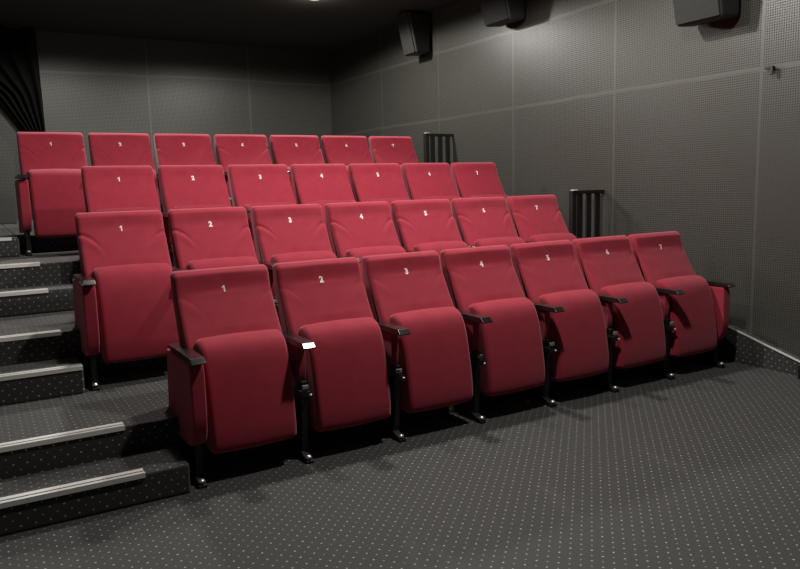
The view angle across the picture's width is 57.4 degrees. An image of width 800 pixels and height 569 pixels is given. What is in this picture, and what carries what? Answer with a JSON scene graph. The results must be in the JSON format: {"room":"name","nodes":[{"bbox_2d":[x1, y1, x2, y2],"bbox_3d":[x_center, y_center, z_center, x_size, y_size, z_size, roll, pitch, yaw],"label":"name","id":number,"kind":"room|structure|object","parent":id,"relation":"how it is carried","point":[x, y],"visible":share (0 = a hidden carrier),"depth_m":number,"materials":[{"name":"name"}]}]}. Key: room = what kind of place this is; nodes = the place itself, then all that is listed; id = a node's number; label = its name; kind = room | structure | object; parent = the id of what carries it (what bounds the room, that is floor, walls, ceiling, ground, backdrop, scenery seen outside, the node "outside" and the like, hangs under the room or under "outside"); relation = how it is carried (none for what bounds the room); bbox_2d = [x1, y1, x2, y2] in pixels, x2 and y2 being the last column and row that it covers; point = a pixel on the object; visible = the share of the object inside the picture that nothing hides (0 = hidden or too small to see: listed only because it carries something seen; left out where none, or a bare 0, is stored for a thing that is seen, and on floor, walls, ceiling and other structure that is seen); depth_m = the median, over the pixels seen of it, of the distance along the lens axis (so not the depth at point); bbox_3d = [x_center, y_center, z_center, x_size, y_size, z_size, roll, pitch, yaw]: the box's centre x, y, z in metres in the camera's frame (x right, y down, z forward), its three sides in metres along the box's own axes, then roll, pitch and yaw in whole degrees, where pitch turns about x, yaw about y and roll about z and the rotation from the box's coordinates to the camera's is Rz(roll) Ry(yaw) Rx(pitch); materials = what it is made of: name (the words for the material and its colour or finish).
{"room":"auditorium","nodes":[
{"label":"auditorium","id":0,"kind":"room"},
{"bbox_2d":[0,30,331,219],"bbox_3d":[-3.611,-1.600,9.999,5.900,3.420,0.100,-6,9,-30],"label":"wall","id":1,"kind":"structure","parent":0,"point":[90,83],"depth_m":10.06,"materials":[{"name":"grey fabric"}]},
{"bbox_2d":[0,0,461,51],"bbox_3d":[-0.241,-2.631,4.008,6.100,0.100,13.550,-6,9,-30],"label":"ceiling","id":2,"kind":"structure","parent":0,"point":[307,25],"depth_m":8.75,"materials":[{"name":"black paint"}]},
{"bbox_2d":[0,25,45,131],"bbox_3d":[-5.231,-1.914,8.716,1.844,2.355,0.128,-6,9,-30],"label":"curtain","id":3,"kind":"object","parent":2,"relation":"hanging from","point":[20,84],"visible":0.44,"depth_m":8.97,"materials":[{"name":"black fabric"}]},
{"bbox_2d":[0,358,799,568],"bbox_3d":[-0.153,0.864,4.492,6.100,0.120,13.550,-6,9,-30],"label":"floor","id":4,"kind":"structure","parent":0,"point":[699,468],"depth_m":3.28,"materials":[{"name":"carpet"}]},
{"bbox_2d":[2,220,77,253],"bbox_3d":[-2.068,-0.284,8.822,4.658,1.060,3.760,-6,9,-30],"label":"platform","id":5,"kind":"object","parent":4,"relation":"on","point":[54,244],"visible":0.12,"depth_m":6.13,"materials":[{"name":"carpet"}]},
{"bbox_2d":[423,133,452,164],"bbox_3d":[0.459,-1.304,8.538,0.395,0.913,0.075,-6,9,-30],"label":"guard rail","id":6,"kind":"object","parent":5,"relation":"on","point":[428,158],"visible":0.52,"depth_m":8.47,"materials":[{"name":"black metal"}]},
{"bbox_2d":[0,250,81,288],"bbox_3d":[-2.341,-0.102,8.083,5.900,0.916,4.784,-6,9,-30],"label":"platform","id":7,"kind":"object","parent":4,"relation":"on","point":[45,268],"visible":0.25,"depth_m":5.21,"materials":[{"name":"carpet"}]},
{"bbox_2d":[0,224,19,257],"bbox_3d":[-4.543,-0.453,7.154,1.238,0.154,4.061,-6,9,-30],"label":"stair step","id":8,"kind":"structure","parent":7,"relation":"on","point":[9,243],"depth_m":5.71,"materials":[{"name":"carpet"}]},
{"bbox_2d":[0,196,16,223],"bbox_3d":[-5.234,-0.844,8.426,1.386,0.314,1.098,-6,9,-30],"label":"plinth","id":9,"kind":"object","parent":8,"relation":"on","point":[8,215],"visible":1,"depth_m":8.26,"materials":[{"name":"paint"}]},
{"bbox_2d":[15,132,87,255],"bbox_3d":[-2.850,-0.765,6.038,0.550,0.995,0.544,-6,9,-30],"label":"seat","id":10,"kind":"object","parent":7,"relation":"on","point":[51,163],"visible":0.93,"depth_m":5.93,"materials":[{"name":"red fabric"}]},
{"bbox_2d":[28,169,85,237],"bbox_3d":[-2.770,-0.668,5.984,0.437,0.555,0.248,-6,9,-30],"label":"seat cushion","id":11,"kind":"object","parent":10,"relation":"on","point":[55,195],"depth_m":5.89,"materials":[{"name":"red fabric"}]},
{"bbox_2d":[88,133,160,209],"bbox_3d":[-2.370,-0.814,6.303,0.550,0.995,0.520,-6,9,-30],"label":"seat","id":12,"kind":"object","parent":7,"relation":"on","point":[106,149],"visible":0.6,"depth_m":6.35,"materials":[{"name":"red fabric"}]},
{"bbox_2d":[153,169,160,209],"bbox_3d":[-2.296,-0.719,6.259,0.437,0.555,0.248,-6,9,-30],"label":"seat cushion","id":13,"kind":"object","parent":12,"relation":"on","point":[154,171],"depth_m":6.30,"materials":[{"name":"red fabric"}]},
{"bbox_2d":[153,134,215,212],"bbox_3d":[-1.896,-0.864,6.579,0.550,0.995,0.520,-6,9,-30],"label":"seat","id":14,"kind":"object","parent":7,"relation":"on","point":[170,149],"visible":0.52,"depth_m":6.62,"materials":[{"name":"red fabric"}]},
{"bbox_2d":[214,134,271,206],"bbox_3d":[-1.423,-0.914,6.854,0.550,0.995,0.520,-6,9,-30],"label":"seat","id":15,"kind":"object","parent":7,"relation":"on","point":[230,149],"visible":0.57,"depth_m":6.89,"materials":[{"name":"red fabric"}]},
{"bbox_2d":[269,135,324,197],"bbox_3d":[-0.949,-0.964,7.129,0.550,0.995,0.520,-6,9,-30],"label":"seat","id":16,"kind":"object","parent":7,"relation":"on","point":[288,150],"visible":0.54,"depth_m":7.17,"materials":[{"name":"red fabric"}]},
{"bbox_2d":[287,167,294,197],"bbox_3d":[-0.875,-0.869,7.084,0.437,0.555,0.248,-6,9,-30],"label":"seat cushion","id":17,"kind":"object","parent":16,"relation":"on","point":[289,169],"depth_m":6.92,"materials":[{"name":"red fabric"}]},
{"bbox_2d":[321,136,372,185],"bbox_3d":[-0.475,-1.014,7.404,0.550,0.995,0.520,-6,9,-30],"label":"seat","id":18,"kind":"object","parent":7,"relation":"on","point":[346,150],"visible":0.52,"depth_m":7.44,"materials":[{"name":"red fabric"}]},
{"bbox_2d":[369,136,418,177],"bbox_3d":[0.022,-1.069,7.707,0.620,0.995,0.544,-6,9,-30],"label":"seat","id":19,"kind":"object","parent":7,"relation":"on","point":[400,150],"visible":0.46,"depth_m":7.72,"materials":[{"name":"red fabric"}]},
{"bbox_2d":[0,310,166,380],"bbox_3d":[-0.847,0.365,5.596,5.900,0.601,1.098,-6,9,-30],"label":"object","id":20,"kind":"structure","parent":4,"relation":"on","point":[31,338],"depth_m":4.34,"materials":[{"name":"carpet"}]},
{"bbox_2d":[0,283,73,317],"bbox_3d":[-2.915,0.146,4.806,1.583,0.162,0.302,-6,9,-30],"label":"stair step","id":21,"kind":"structure","parent":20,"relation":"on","point":[19,301],"depth_m":4.93,"materials":[{"name":"carpet"}]},
{"bbox_2d":[81,165,160,212],"bbox_3d":[-2.030,-0.377,5.383,0.550,0.995,0.544,-6,9,-30],"label":"seat","id":22,"kind":"object","parent":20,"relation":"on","point":[105,188],"visible":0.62,"depth_m":5.41,"materials":[{"name":"red fabric"}]},
{"bbox_2d":[96,207,158,211],"bbox_3d":[-1.950,-0.280,5.329,0.437,0.555,0.248,-6,9,-30],"label":"seat cushion","id":23,"kind":"object","parent":22,"relation":"on","point":[98,209],"depth_m":5.31,"materials":[{"name":"red fabric"}]},
{"bbox_2d":[158,165,231,266],"bbox_3d":[-1.551,-0.426,5.648,0.550,0.995,0.520,-6,9,-30],"label":"seat","id":24,"kind":"object","parent":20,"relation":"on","point":[181,186],"visible":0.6,"depth_m":5.67,"materials":[{"name":"red fabric"}]},
{"bbox_2d":[174,205,230,208],"bbox_3d":[-1.477,-0.330,5.604,0.437,0.555,0.248,-6,9,-30],"label":"seat cushion","id":25,"kind":"object","parent":24,"relation":"on","point":[175,206],"depth_m":5.58,"materials":[{"name":"red fabric"}]},
{"bbox_2d":[227,164,295,259],"bbox_3d":[-1.077,-0.476,5.923,0.550,0.995,0.520,-6,9,-30],"label":"seat","id":26,"kind":"object","parent":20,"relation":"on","point":[251,185],"visible":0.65,"depth_m":5.95,"materials":[{"name":"red fabric"}]},
{"bbox_2d":[244,202,295,259],"bbox_3d":[-1.003,-0.380,5.879,0.437,0.555,0.248,-6,9,-30],"label":"seat cushion","id":27,"kind":"object","parent":26,"relation":"on","point":[247,205],"depth_m":5.79,"materials":[{"name":"red fabric"}]},
{"bbox_2d":[290,164,355,240],"bbox_3d":[-0.603,-0.526,6.198,0.550,0.995,0.520,-6,9,-30],"label":"seat","id":28,"kind":"object","parent":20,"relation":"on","point":[321,184],"visible":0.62,"depth_m":6.22,"materials":[{"name":"red fabric"}]},
{"bbox_2d":[308,200,355,240],"bbox_3d":[-0.529,-0.430,6.154,0.437,0.555,0.248,-6,9,-30],"label":"seat cushion","id":29,"kind":"object","parent":28,"relation":"on","point":[322,203],"depth_m":6.08,"materials":[{"name":"red fabric"}]},
{"bbox_2d":[348,163,410,220],"bbox_3d":[-0.130,-0.576,6.473,0.550,0.995,0.520,-6,9,-30],"label":"seat","id":30,"kind":"object","parent":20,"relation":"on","point":[369,182],"visible":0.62,"depth_m":6.50,"materials":[{"name":"red fabric"}]},
{"bbox_2d":[367,198,410,220],"bbox_3d":[-0.056,-0.480,6.429,0.437,0.555,0.248,-6,9,-30],"label":"seat cushion","id":31,"kind":"object","parent":30,"relation":"on","point":[389,200],"depth_m":6.38,"materials":[{"name":"red fabric"}]},
{"bbox_2d":[402,163,461,207],"bbox_3d":[0.344,-0.626,6.749,0.550,0.995,0.520,-6,9,-30],"label":"seat","id":32,"kind":"object","parent":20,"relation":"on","point":[422,181],"visible":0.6,"depth_m":6.77,"materials":[{"name":"red fabric"}]},
{"bbox_2d":[420,196,461,207],"bbox_3d":[0.418,-0.530,6.704,0.437,0.555,0.248,-6,9,-30],"label":"seat cushion","id":33,"kind":"object","parent":32,"relation":"on","point":[449,198],"depth_m":6.68,"materials":[{"name":"red fabric"}]},
{"bbox_2d":[451,162,508,198],"bbox_3d":[0.842,-0.680,7.051,0.620,0.995,0.544,-6,9,-30],"label":"seat","id":34,"kind":"object","parent":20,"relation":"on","point":[471,179],"visible":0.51,"depth_m":7.04,"materials":[{"name":"red fabric"}]},
{"bbox_2d":[469,194,508,198],"bbox_3d":[0.891,-0.580,6.979,0.437,0.555,0.248,-6,9,-30],"label":"seat cushion","id":35,"kind":"object","parent":34,"relation":"on","point":[470,195],"depth_m":6.96,"materials":[{"name":"red fabric"}]},
{"bbox_2d":[569,190,603,237],"bbox_3d":[1.685,-0.342,6.601,0.395,1.028,0.075,-6,9,-30],"label":"guard rail","id":36,"kind":"object","parent":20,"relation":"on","point":[575,196],"visible":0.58,"depth_m":6.54,"materials":[{"name":"black metal"}]},
{"bbox_2d":[0,446,190,535],"bbox_3d":[-1.778,0.962,3.106,1.693,0.147,0.302,-6,9,-30],"label":"stair step","id":37,"kind":"structure","parent":4,"relation":"on","point":[27,502],"depth_m":3.24,"materials":[{"name":"carpet"}]},
{"bbox_2d":[166,264,296,488],"bbox_3d":[-0.846,0.427,3.709,0.550,0.995,0.544,-6,9,-30],"label":"seat","id":38,"kind":"object","parent":4,"relation":"on","point":[230,386],"visible":1,"depth_m":3.61,"materials":[{"name":"red fabric"}]},
{"bbox_2d":[195,329,296,453],"bbox_3d":[-0.766,0.524,3.654,0.437,0.555,0.248,-6,9,-30],"label":"seat cushion","id":39,"kind":"object","parent":38,"relation":"on","point":[250,403],"depth_m":3.58,"materials":[{"name":"red fabric"}]},
{"bbox_2d":[273,257,390,463],"bbox_3d":[-0.367,0.379,3.974,0.550,0.995,0.520,-6,9,-30],"label":"seat","id":40,"kind":"object","parent":4,"relation":"on","point":[332,335],"visible":1,"depth_m":3.89,"materials":[{"name":"red fabric"}]},
{"bbox_2d":[300,317,390,431],"bbox_3d":[-0.293,0.474,3.929,0.437,0.555,0.248,-6,9,-30],"label":"seat cushion","id":41,"kind":"object","parent":40,"relation":"on","point":[347,380],"depth_m":3.85,"materials":[{"name":"red fabric"}]},
{"bbox_2d":[0,354,696,479],"bbox_3d":[-0.305,0.631,4.712,5.900,0.290,1.035,-6,9,-30],"label":"platform","id":42,"kind":"object","parent":4,"relation":"on","point":[129,414],"visible":0.25,"depth_m":3.67,"materials":[{"name":"carpet"}]},
{"bbox_2d":[0,357,84,405],"bbox_3d":[-2.438,0.579,3.868,1.388,0.161,0.302,-6,9,-30],"label":"stair step","id":43,"kind":"structure","parent":42,"relation":"on","point":[26,382],"depth_m":4.00,"materials":[{"name":"carpet"}]},
{"bbox_2d":[72,210,178,390],"bbox_3d":[-1.637,0.065,4.396,0.550,0.995,0.544,-6,9,-30],"label":"seat","id":44,"kind":"object","parent":42,"relation":"on","point":[124,308],"visible":0.98,"depth_m":4.30,"materials":[{"name":"red fabric"}]},
{"bbox_2d":[93,263,178,362],"bbox_3d":[-1.558,0.161,4.341,0.437,0.555,0.248,-6,9,-30],"label":"seat cushion","id":45,"kind":"object","parent":44,"relation":"on","point":[136,319],"depth_m":4.26,"materials":[{"name":"red fabric"}]},
{"bbox_2d":[168,207,258,270],"bbox_3d":[-1.158,0.016,4.661,0.550,0.995,0.520,-6,9,-30],"label":"seat","id":46,"kind":"object","parent":42,"relation":"on","point":[201,238],"visible":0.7,"depth_m":4.68,"materials":[{"name":"red fabric"}]},
{"bbox_2d":[188,256,258,269],"bbox_3d":[-1.084,0.111,4.616,0.437,0.555,0.248,-6,9,-30],"label":"seat cushion","id":47,"kind":"object","parent":46,"relation":"on","point":[194,262],"depth_m":4.59,"materials":[{"name":"red fabric"}]},
{"bbox_2d":[251,204,336,328],"bbox_3d":[-0.684,-0.034,4.936,0.550,0.995,0.520,-6,9,-30],"label":"seat","id":48,"kind":"object","parent":42,"relation":"on","point":[296,232],"visible":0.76,"depth_m":4.95,"materials":[{"name":"red fabric"}]},
{"bbox_2d":[271,251,336,328],"bbox_3d":[-0.610,0.061,4.891,0.437,0.555,0.248,-6,9,-30],"label":"seat cushion","id":49,"kind":"object","parent":48,"relation":"on","point":[276,256],"depth_m":4.85,"materials":[{"name":"red fabric"}]},
{"bbox_2d":[325,201,405,294],"bbox_3d":[-0.210,-0.084,5.211,0.550,0.995,0.520,-6,9,-30],"label":"seat","id":50,"kind":"object","parent":42,"relation":"on","point":[358,230],"visible":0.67,"depth_m":5.22,"materials":[{"name":"red fabric"}]},
{"bbox_2d":[346,245,405,294],"bbox_3d":[-0.137,0.011,5.167,0.437,0.555,0.248,-6,9,-30],"label":"seat cushion","id":51,"kind":"object","parent":50,"relation":"on","point":[358,251],"depth_m":5.12,"materials":[{"name":"red fabric"}]},
{"bbox_2d":[391,199,468,268],"bbox_3d":[0.263,-0.134,5.486,0.550,0.995,0.520,-6,9,-30],"label":"seat","id":52,"kind":"object","parent":42,"relation":"on","point":[425,224],"visible":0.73,"depth_m":5.50,"materials":[{"name":"red fabric"}]},
{"bbox_2d":[413,241,468,268],"bbox_3d":[0.337,-0.039,5.442,0.437,0.555,0.248,-6,9,-30],"label":"seat cushion","id":53,"kind":"object","parent":52,"relation":"on","point":[437,246],"depth_m":5.39,"materials":[{"name":"red fabric"}]},
{"bbox_2d":[451,196,524,248],"bbox_3d":[0.737,-0.184,5.761,0.550,0.995,0.520,-6,9,-30],"label":"seat","id":54,"kind":"object","parent":42,"relation":"on","point":[480,221],"visible":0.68,"depth_m":5.77,"materials":[{"name":"red fabric"}]},
{"bbox_2d":[474,237,524,248],"bbox_3d":[0.811,-0.089,5.717,0.437,0.555,0.248,-6,9,-30],"label":"seat cushion","id":55,"kind":"object","parent":54,"relation":"on","point":[478,241],"depth_m":5.67,"materials":[{"name":"red fabric"}]},
{"bbox_2d":[506,195,586,242],"bbox_3d":[1.235,-0.239,6.064,0.620,0.995,0.544,-6,9,-30],"label":"seat","id":56,"kind":"object","parent":42,"relation":"on","point":[535,218],"visible":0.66,"depth_m":6.04,"materials":[{"name":"red fabric"}]},
{"bbox_2d":[529,233,576,241],"bbox_3d":[1.284,-0.139,5.992,0.437,0.555,0.248,-6,9,-30],"label":"seat cushion","id":57,"kind":"object","parent":56,"relation":"on","point":[536,237],"depth_m":5.95,"materials":[{"name":"red fabric"}]},
{"bbox_2d":[362,250,472,442],"bbox_3d":[0.107,0.329,4.249,0.550,0.995,0.520,-6,9,-30],"label":"seat","id":58,"kind":"object","parent":4,"relation":"on","point":[424,336],"visible":0.99,"depth_m":4.16,"materials":[{"name":"red fabric"}]},
{"bbox_2d":[390,307,472,412],"bbox_3d":[0.181,0.424,4.204,0.437,0.555,0.248,-6,9,-30],"label":"seat cushion","id":59,"kind":"object","parent":58,"relation":"on","point":[434,362],"depth_m":4.12,"materials":[{"name":"red fabric"}]},
{"bbox_2d":[440,245,544,423],"bbox_3d":[0.581,0.279,4.524,0.550,0.995,0.520,-6,9,-30],"label":"seat","id":60,"kind":"object","parent":4,"relation":"on","point":[502,326],"visible":0.99,"depth_m":4.43,"materials":[{"name":"red fabric"}]},
{"bbox_2d":[469,297,544,395],"bbox_3d":[0.655,0.374,4.479,0.437,0.555,0.248,-6,9,-30],"label":"seat cushion","id":61,"kind":"object","parent":60,"relation":"on","point":[511,348],"depth_m":4.39,"materials":[{"name":"red fabric"}]},
{"bbox_2d":[510,240,608,406],"bbox_3d":[1.054,0.228,4.799,0.550,0.995,0.520,-6,9,-30],"label":"seat","id":62,"kind":"object","parent":4,"relation":"on","point":[570,315],"visible":0.96,"depth_m":4.71,"materials":[{"name":"red fabric"}]},
{"bbox_2d":[539,289,608,381],"bbox_3d":[1.128,0.324,4.754,0.437,0.555,0.248,-6,9,-30],"label":"seat cushion","id":63,"kind":"object","parent":62,"relation":"on","point":[578,333],"depth_m":4.67,"materials":[{"name":"red fabric"}]},
{"bbox_2d":[572,235,665,392],"bbox_3d":[1.528,0.178,5.074,0.550,0.995,0.520,-6,9,-30],"label":"seat","id":64,"kind":"object","parent":4,"relation":"on","point":[631,306],"visible":0.95,"depth_m":4.98,"materials":[{"name":"red fabric"}]},
{"bbox_2d":[601,282,665,368],"bbox_3d":[1.602,0.274,5.029,0.437,0.555,0.248,-6,9,-30],"label":"seat cushion","id":65,"kind":"object","parent":64,"relation":"on","point":[639,324],"depth_m":4.94,"materials":[{"name":"red fabric"}]},
{"bbox_2d":[628,231,735,379],"bbox_3d":[2.026,0.124,5.377,0.620,0.995,0.544,-6,9,-30],"label":"seat","id":66,"kind":"object","parent":4,"relation":"on","point":[695,309],"visible":0.93,"depth_m":5.28,"materials":[{"name":"red fabric"}]},
{"bbox_2d":[657,275,716,356],"bbox_3d":[2.075,0.224,5.304,0.437,0.555,0.248,-6,9,-30],"label":"seat cushion","id":67,"kind":"object","parent":66,"relation":"on","point":[693,313],"depth_m":5.22,"materials":[{"name":"red fabric"}]},
{"bbox_2d":[329,0,799,357],"bbox_3d":[2.386,-1.161,5.750,0.100,3.420,13.550,-6,9,-30],"label":"wall","id":68,"kind":"structure","parent":0,"point":[686,131],"depth_m":6.25,"materials":[{"name":"grey fabric"}]},
{"bbox_2d":[396,11,429,55],"bbox_3d":[0.169,-2.999,8.779,0.354,0.473,0.270,-6,9,-30],"label":"wall speaker","id":69,"kind":"object","parent":68,"relation":"attached to","point":[413,27],"visible":1,"depth_m":8.68,"materials":[{"name":"plastic"}]},
{"bbox_2d":[396,12,414,54],"bbox_3d":[0.068,-2.987,8.720,0.118,0.449,0.246,-6,9,-30],"label":"grille","id":70,"kind":"object","parent":69,"relation":"attached to","point":[405,21],"depth_m":8.67,"materials":[{"name":"fabric"}]},
{"bbox_2d":[480,0,524,26],"bbox_3d":[1.021,-2.841,7.342,0.354,0.433,0.400,-6,9,-30],"label":"wall speaker","id":71,"kind":"object","parent":68,"relation":"attached to","point":[496,13],"visible":1,"depth_m":7.25,"materials":[{"name":"plastic"}]},
{"bbox_2d":[480,0,508,25],"bbox_3d":[0.919,-2.830,7.283,0.118,0.409,0.376,-6,9,-30],"label":"grille","id":72,"kind":"object","parent":71,"relation":"attached to","point":[494,12],"depth_m":7.30,"materials":[{"name":"fabric"}]},
{"bbox_2d":[673,0,738,26],"bbox_3d":[2.236,-2.172,5.372,0.354,0.478,0.400,-6,9,-30],"label":"wall speaker","id":73,"kind":"object","parent":68,"relation":"attached to","point":[688,13],"visible":1,"depth_m":5.33,"materials":[{"name":"plastic"}]},
{"bbox_2d":[673,0,720,24],"bbox_3d":[2.134,-2.161,5.313,0.118,0.454,0.376,-6,9,-30],"label":"grille","id":74,"kind":"object","parent":73,"relation":"attached to","point":[687,12],"depth_m":5.36,"materials":[{"name":"fabric"}]},
{"bbox_2d":[717,323,799,375],"bbox_3d":[1.916,-0.144,6.561,0.084,1.207,4.200,-6,9,-30],"label":"baseboard","id":75,"kind":"structure","parent":68,"relation":"attached to","point":[738,345],"depth_m":5.41,"materials":[{"name":"carpet"}]},
{"bbox_2d":[764,65,774,74],"bbox_3d":[2.610,-1.506,5.153,0.050,0.065,0.065,-6,9,-30],"label":"clip","id":76,"kind":"object","parent":68,"relation":"attached to","point":[771,68],"visible":1,"depth_m":5.13,"materials":[{"name":"black metal"}]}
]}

